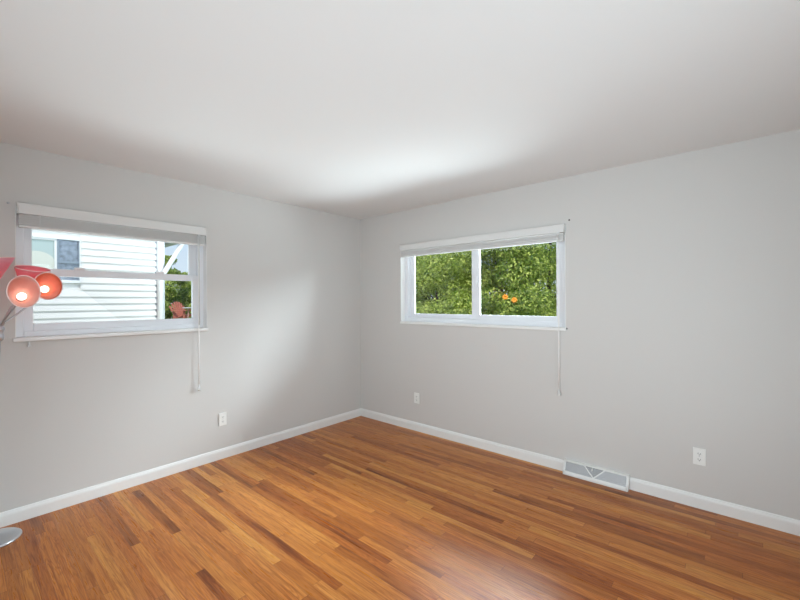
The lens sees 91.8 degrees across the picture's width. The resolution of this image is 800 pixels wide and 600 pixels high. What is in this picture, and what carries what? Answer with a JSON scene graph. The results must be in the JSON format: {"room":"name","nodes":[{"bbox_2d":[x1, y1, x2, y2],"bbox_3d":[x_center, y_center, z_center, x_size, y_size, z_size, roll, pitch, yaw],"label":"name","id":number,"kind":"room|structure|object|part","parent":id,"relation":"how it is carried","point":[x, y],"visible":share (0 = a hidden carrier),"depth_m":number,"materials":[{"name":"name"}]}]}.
{"room":"empty bedroom","nodes":[
{"label":"empty bedroom","id":0,"kind":"room"},
{"bbox_2d":[0,142,360,512],"bbox_3d":[-1.987,0.277,3.244,0.200,2.560,4.750,0,0,41],"label":"wall","id":1,"kind":"structure","parent":0,"point":[280,349],"depth_m":3.28,"materials":[{"name":"white paint"}]},
{"bbox_2d":[13,203,207,341],"bbox_3d":[-2.157,-0.177,3.012,0.190,0.897,1.222,0,0,41],"label":"window","id":2,"kind":"structure","parent":1,"relation":"in","point":[25,329],"depth_m":2.93,"materials":[{"name":"white plastic"}]},
{"bbox_3d":[-2.200,-0.379,3.052,0.028,0.412,1.118,0,0,41],"label":"sash","id":3,"kind":"part","parent":2,"relation":"part of","materials":[{"name":"white plastic"}]},
{"bbox_3d":[-2.118,0.258,2.978,0.090,0.026,1.222,0,0,41],"label":"sill","id":4,"kind":"part","parent":2,"relation":"part of","materials":[{"name":"white paint"}]},
{"bbox_3d":[-2.171,-0.003,3.028,0.032,0.430,1.118,0,0,41],"label":"sash","id":5,"kind":"part","parent":2,"relation":"part of","materials":[{"name":"white plastic"}]},
{"bbox_2d":[16,201,206,390],"bbox_3d":[-2.094,0.074,2.954,0.080,1.415,1.182,0,0,41],"label":"window blind","id":6,"kind":"object","parent":2,"relation":"attached to","point":[31,216],"visible":1,"depth_m":2.87,"materials":[{"name":"white metal"}]},
{"bbox_3d":[-2.095,-0.480,2.954,0.032,0.017,1.165,0,0,41],"label":"rail","id":7,"kind":"part","parent":6,"relation":"part of","materials":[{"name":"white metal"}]},
{"bbox_3d":[-1.735,0.080,3.336,0.009,1.302,0.006,0,0,41],"label":"lift cord","id":8,"kind":"part","parent":6,"relation":"part of","materials":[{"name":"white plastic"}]},
{"bbox_3d":[-1.730,0.080,3.341,0.011,1.302,0.006,0,0,-16],"label":"lift cord","id":9,"kind":"part","parent":6,"relation":"part of","materials":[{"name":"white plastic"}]},
{"bbox_2d":[0,408,360,527],"bbox_3d":[-1.901,1.391,3.170,0.014,0.090,4.350,0,0,41],"label":"baseboard","id":10,"kind":"structure","parent":1,"relation":"attached to","point":[19,514],"depth_m":3.08,"materials":[{"name":"white paint"}]},
{"bbox_2d":[219,412,226,425],"bbox_3d":[-1.608,1.081,3.515,0.011,0.115,0.070,0,0,41],"label":"power outlet","id":11,"kind":"object","parent":1,"relation":"attached to","point":[222,416],"visible":1,"depth_m":3.51,"materials":[{"name":"white plastic"}]},
{"bbox_2d":[0,0,799,218],"bbox_3d":[-0.234,-1.091,1.728,4.850,0.150,4.750,0,0,41],"label":"ceiling","id":12,"kind":"structure","parent":0,"point":[358,109],"depth_m":1.84,"materials":[{"name":"white paint"}]},
{"bbox_2d":[0,416,799,599],"bbox_3d":[-0.222,1.484,1.720,4.450,0.120,4.350,0,0,41],"label":"floor","id":13,"kind":"structure","parent":0,"point":[361,507],"depth_m":2.33,"materials":[{"name":"brown wood"}]},
{"bbox_2d":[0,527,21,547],"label":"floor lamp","id":14,"kind":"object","parent":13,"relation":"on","point":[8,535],"depth_m":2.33,"materials":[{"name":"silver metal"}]},
{"bbox_2d":[0,257,62,350],"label":"floor lamp","id":15,"kind":"object","parent":13,"relation":"on","point":[28,286],"depth_m":2.27,"materials":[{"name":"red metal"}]},
{"bbox_3d":[-2.348,-0.150,2.241,0.180,0.210,0.175,0,0,41],"label":"lamp shade","id":16,"kind":"part","parent":15,"relation":"part of","materials":[{"name":"pink"}]},
{"bbox_3d":[-2.287,0.080,2.271,0.218,0.186,0.088,0,0,41],"label":"arm","id":17,"kind":"part","parent":15,"relation":"part of","materials":[{"name":"silver metal"}]},
{"bbox_3d":[-2.316,0.054,2.372,0.204,0.238,0.044,0,0,-36],"label":"arm","id":18,"kind":"part","parent":15,"relation":"part of","materials":[{"name":"silver metal"}]},
{"bbox_3d":[-2.138,-0.020,2.189,0.058,0.043,0.043,0,0,41],"label":"bulb","id":19,"kind":"part","parent":15,"relation":"part of","materials":[{"name":"white glass"}]},
{"bbox_3d":[-2.095,-0.045,2.147,0.207,0.176,0.133,0,0,41],"label":"lamp shade","id":20,"kind":"part","parent":15,"relation":"part of","materials":[{"name":"pink"}]},
{"bbox_3d":[-2.273,-0.119,2.400,0.162,0.199,0.168,0,0,41],"label":"lamp shade","id":21,"kind":"part","parent":15,"relation":"part of","materials":[{"name":"pink"}]},
{"bbox_3d":[-2.181,-0.066,2.375,0.058,0.043,0.043,0,0,41],"label":"bulb","id":22,"kind":"part","parent":15,"relation":"part of","materials":[{"name":"white glass"}]},
{"bbox_3d":[-2.144,-0.083,2.347,0.178,0.164,0.131,0,0,41],"label":"lamp shade","id":23,"kind":"part","parent":15,"relation":"part of","materials":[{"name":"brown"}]},
{"bbox_2d":[360,129,799,519],"bbox_3d":[1.335,0.262,3.381,4.650,2.560,0.200,0,0,41],"label":"wall","id":24,"kind":"structure","parent":0,"point":[682,334],"depth_m":2.86,"materials":[{"name":"white paint"}]},
{"bbox_2d":[414,392,418,403],"bbox_3d":[0.183,1.073,4.237,0.070,0.115,0.011,0,0,41],"label":"power outlet","id":25,"kind":"object","parent":24,"relation":"attached to","point":[416,395],"visible":1,"depth_m":4.23,"materials":[{"name":"white plastic"}]},
{"bbox_2d":[400,232,565,330],"bbox_3d":[0.742,-0.182,3.865,1.815,0.887,0.182,0,0,41],"label":"window","id":26,"kind":"structure","parent":24,"relation":"in","point":[409,315],"depth_m":3.85,"materials":[{"name":"white plastic"}]},
{"bbox_3d":[0.460,-0.193,4.178,0.866,0.782,0.028,0,0,41],"label":"sash","id":27,"kind":"part","parent":26,"relation":"part of","materials":[{"name":"white plastic"}]},
{"bbox_2d":[399,223,564,395],"bbox_3d":[0.694,0.088,3.792,1.789,1.426,0.074,0,0,41],"label":"window blind","id":28,"kind":"object","parent":26,"relation":"attached to","point":[553,233],"visible":1,"depth_m":3.60,"materials":[{"name":"white metal"}]},
{"bbox_3d":[0.688,-0.492,3.791,1.772,0.017,0.032,0,0,41],"label":"rail","id":29,"kind":"part","parent":28,"relation":"part of","materials":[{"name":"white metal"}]},
{"bbox_3d":[1.315,0.088,3.223,0.006,1.317,0.009,0,0,41],"label":"lift cord","id":30,"kind":"part","parent":28,"relation":"part of","materials":[{"name":"white fabric"}]},
{"bbox_3d":[1.320,0.088,3.219,0.006,1.317,0.011,0,0,-16],"label":"lift cord","id":31,"kind":"part","parent":28,"relation":"part of","materials":[{"name":"white fabric"}]},
{"bbox_3d":[0.711,0.249,3.825,1.815,0.024,0.082,0,0,41],"label":"sill","id":32,"kind":"part","parent":26,"relation":"part of","materials":[{"name":"white paint"}]},
{"bbox_3d":[1.081,-0.197,3.596,0.846,0.782,0.030,0,0,41],"label":"sash","id":33,"kind":"part","parent":26,"relation":"part of","materials":[{"name":"white plastic"}]},
{"bbox_2d":[361,408,799,535],"bbox_3d":[1.194,1.377,3.361,4.450,0.090,0.014,0,0,41],"label":"baseboard","id":34,"kind":"structure","parent":24,"relation":"attached to","point":[755,516],"depth_m":2.82,"materials":[{"name":"white paint"}]},
{"bbox_2d":[563,458,629,491],"bbox_3d":[1.527,1.365,3.037,0.469,0.109,0.070,0,0,41],"label":"air vent","id":35,"kind":"object","parent":24,"relation":"in","point":[584,471],"visible":1,"depth_m":3.02,"materials":[{"name":"grey metal"}]},
{"bbox_3d":[1.433,1.359,3.109,0.202,0.071,0.038,0,0,41],"label":"louver panel","id":36,"kind":"part","parent":35,"relation":"part of","materials":[{"name":"grey metal"}]},
{"bbox_3d":[1.520,1.356,3.035,0.116,0.055,0.030,0,0,41],"label":"louver panel","id":37,"kind":"part","parent":35,"relation":"part of","materials":[{"name":"grey metal"}]},
{"bbox_3d":[1.607,1.357,2.958,0.212,0.071,0.038,0,0,41],"label":"louver panel","id":38,"kind":"part","parent":35,"relation":"part of","materials":[{"name":"grey metal"}]},
{"bbox_2d":[693,447,705,465],"bbox_3d":[2.036,1.065,2.636,0.070,0.115,0.011,0,0,41],"label":"power outlet","id":39,"kind":"object","parent":24,"relation":"attached to","point":[699,454],"visible":1,"depth_m":2.63,"materials":[{"name":"white plastic"}]},
{"label":"outside","id":40,"kind":"structure","parent":0,"visible":0},
{"bbox_3d":[-1.519,1.475,18.925,80.000,0.920,80.000,0,0,41],"label":"lawn","id":41,"kind":"structure","parent":40,"visible":0},
{"bbox_2d":[32,229,184,322],"bbox_3d":[-9.047,-0.934,5.330,6.700,5.820,9.303,0,0,41],"label":"neighbor house","id":42,"kind":"structure","parent":41,"relation":"on","point":[81,299],"depth_m":5.91,"materials":[{"name":"white"}]},
{"bbox_3d":[-5.055,-0.575,5.356,0.002,0.545,0.420,0,0,41],"label":"pane","id":43,"kind":"part","parent":42,"relation":"part of","materials":[{"name":"clear glass"}]},
{"bbox_2d":[32,251,53,268],"bbox_3d":[-5.040,-0.497,5.370,0.001,0.370,0.400,0,0,41],"label":"curtain","id":44,"kind":"object","parent":42,"relation":"hanging from","point":[41,259],"depth_m":5.42,"materials":[{"name":"white fabric"}]},
{"bbox_3d":[-5.051,-0.578,5.351,0.024,0.590,0.477,0,0,41],"label":"sash","id":45,"kind":"part","parent":42,"relation":"part of","materials":[{"name":"white"}]},
{"bbox_3d":[-4.803,-0.578,5.619,0.018,0.670,0.257,0,0,41],"label":"screen frame","id":46,"kind":"part","parent":42,"relation":"part of","materials":[{"name":"blue"}]},
{"bbox_2d":[165,289,170,311],"bbox_3d":[-11.653,0.258,18.520,1.812,2.042,2.022,0,0,22],"label":"leafy shrub","id":47,"kind":"object","parent":41,"relation":"on","point":[167,305],"visible":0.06,"depth_m":18.68,"materials":[{"name":"green plant"}]},
{"bbox_2d":[165,255,190,318],"bbox_3d":[-11.964,-0.375,19.743,2.540,3.851,2.530,0,0,-26],"label":"leafy tree","id":48,"kind":"object","parent":41,"relation":"on","point":[172,289],"visible":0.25,"depth_m":19.53,"materials":[{"name":"green plant"}]},
{"bbox_2d":[169,302,191,318],"bbox_3d":[-10.047,0.561,18.005,0.945,0.980,0.870,0,0,21],"label":"chair","id":49,"kind":"object","parent":41,"relation":"on","point":[179,312],"visible":0.8,"depth_m":17.99,"materials":[{"name":"plastic"}]},
{"bbox_2d":[171,272,190,314],"bbox_3d":[-11.936,-0.002,22.433,2.645,3.353,2.878,0,0,22],"label":"leafy tree","id":50,"kind":"object","parent":41,"relation":"on","point":[188,285],"visible":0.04,"depth_m":21.43,"materials":[{"name":"green plant"}]},
{"bbox_2d":[182,291,191,317],"bbox_3d":[-10.474,0.244,20.625,2.100,2.316,2.027,0,0,24],"label":"leafy shrub","id":51,"kind":"object","parent":41,"relation":"on","point":[188,295],"visible":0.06,"depth_m":20.14,"materials":[{"name":"green plant"}]},
{"bbox_2d":[415,251,498,314],"bbox_3d":[1.003,0.110,10.469,3.288,3.776,2.779,0,0,34],"label":"leafy tree","id":52,"kind":"object","parent":41,"relation":"on","point":[434,272],"visible":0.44,"depth_m":9.67,"materials":[{"name":"green plant"}]},
{"bbox_2d":[452,257,514,311],"bbox_3d":[3.236,-1.573,15.409,4.592,7.152,4.830,0,0,22],"label":"leafy tree","id":53,"kind":"object","parent":41,"relation":"on","point":[514,257],"visible":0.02,"depth_m":14.54,"materials":[{"name":"green plant"}]},
{"bbox_2d":[443,243,556,315],"bbox_3d":[2.425,-0.235,9.313,2.834,4.443,4.274,0,0,20],"label":"leafy tree","id":54,"kind":"object","parent":41,"relation":"on","point":[523,301],"visible":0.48,"depth_m":8.98,"materials":[{"name":"green plant"}]},
{"bbox_2d":[489,242,556,315],"bbox_3d":[3.965,-0.806,10.709,3.281,5.582,2.846,0,0,-16],"label":"leafy tree","id":55,"kind":"object","parent":41,"relation":"on","point":[550,274],"visible":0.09,"depth_m":10.41,"materials":[{"name":"green plant"}]},
{"bbox_2d":[533,242,556,308],"bbox_3d":[6.942,-1.496,14.516,4.731,6.958,4.534,0,0,25],"label":"leafy tree","id":56,"kind":"object","parent":41,"relation":"on","point":[555,242],"visible":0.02,"depth_m":15.24,"materials":[{"name":"green plant"}]}
]}

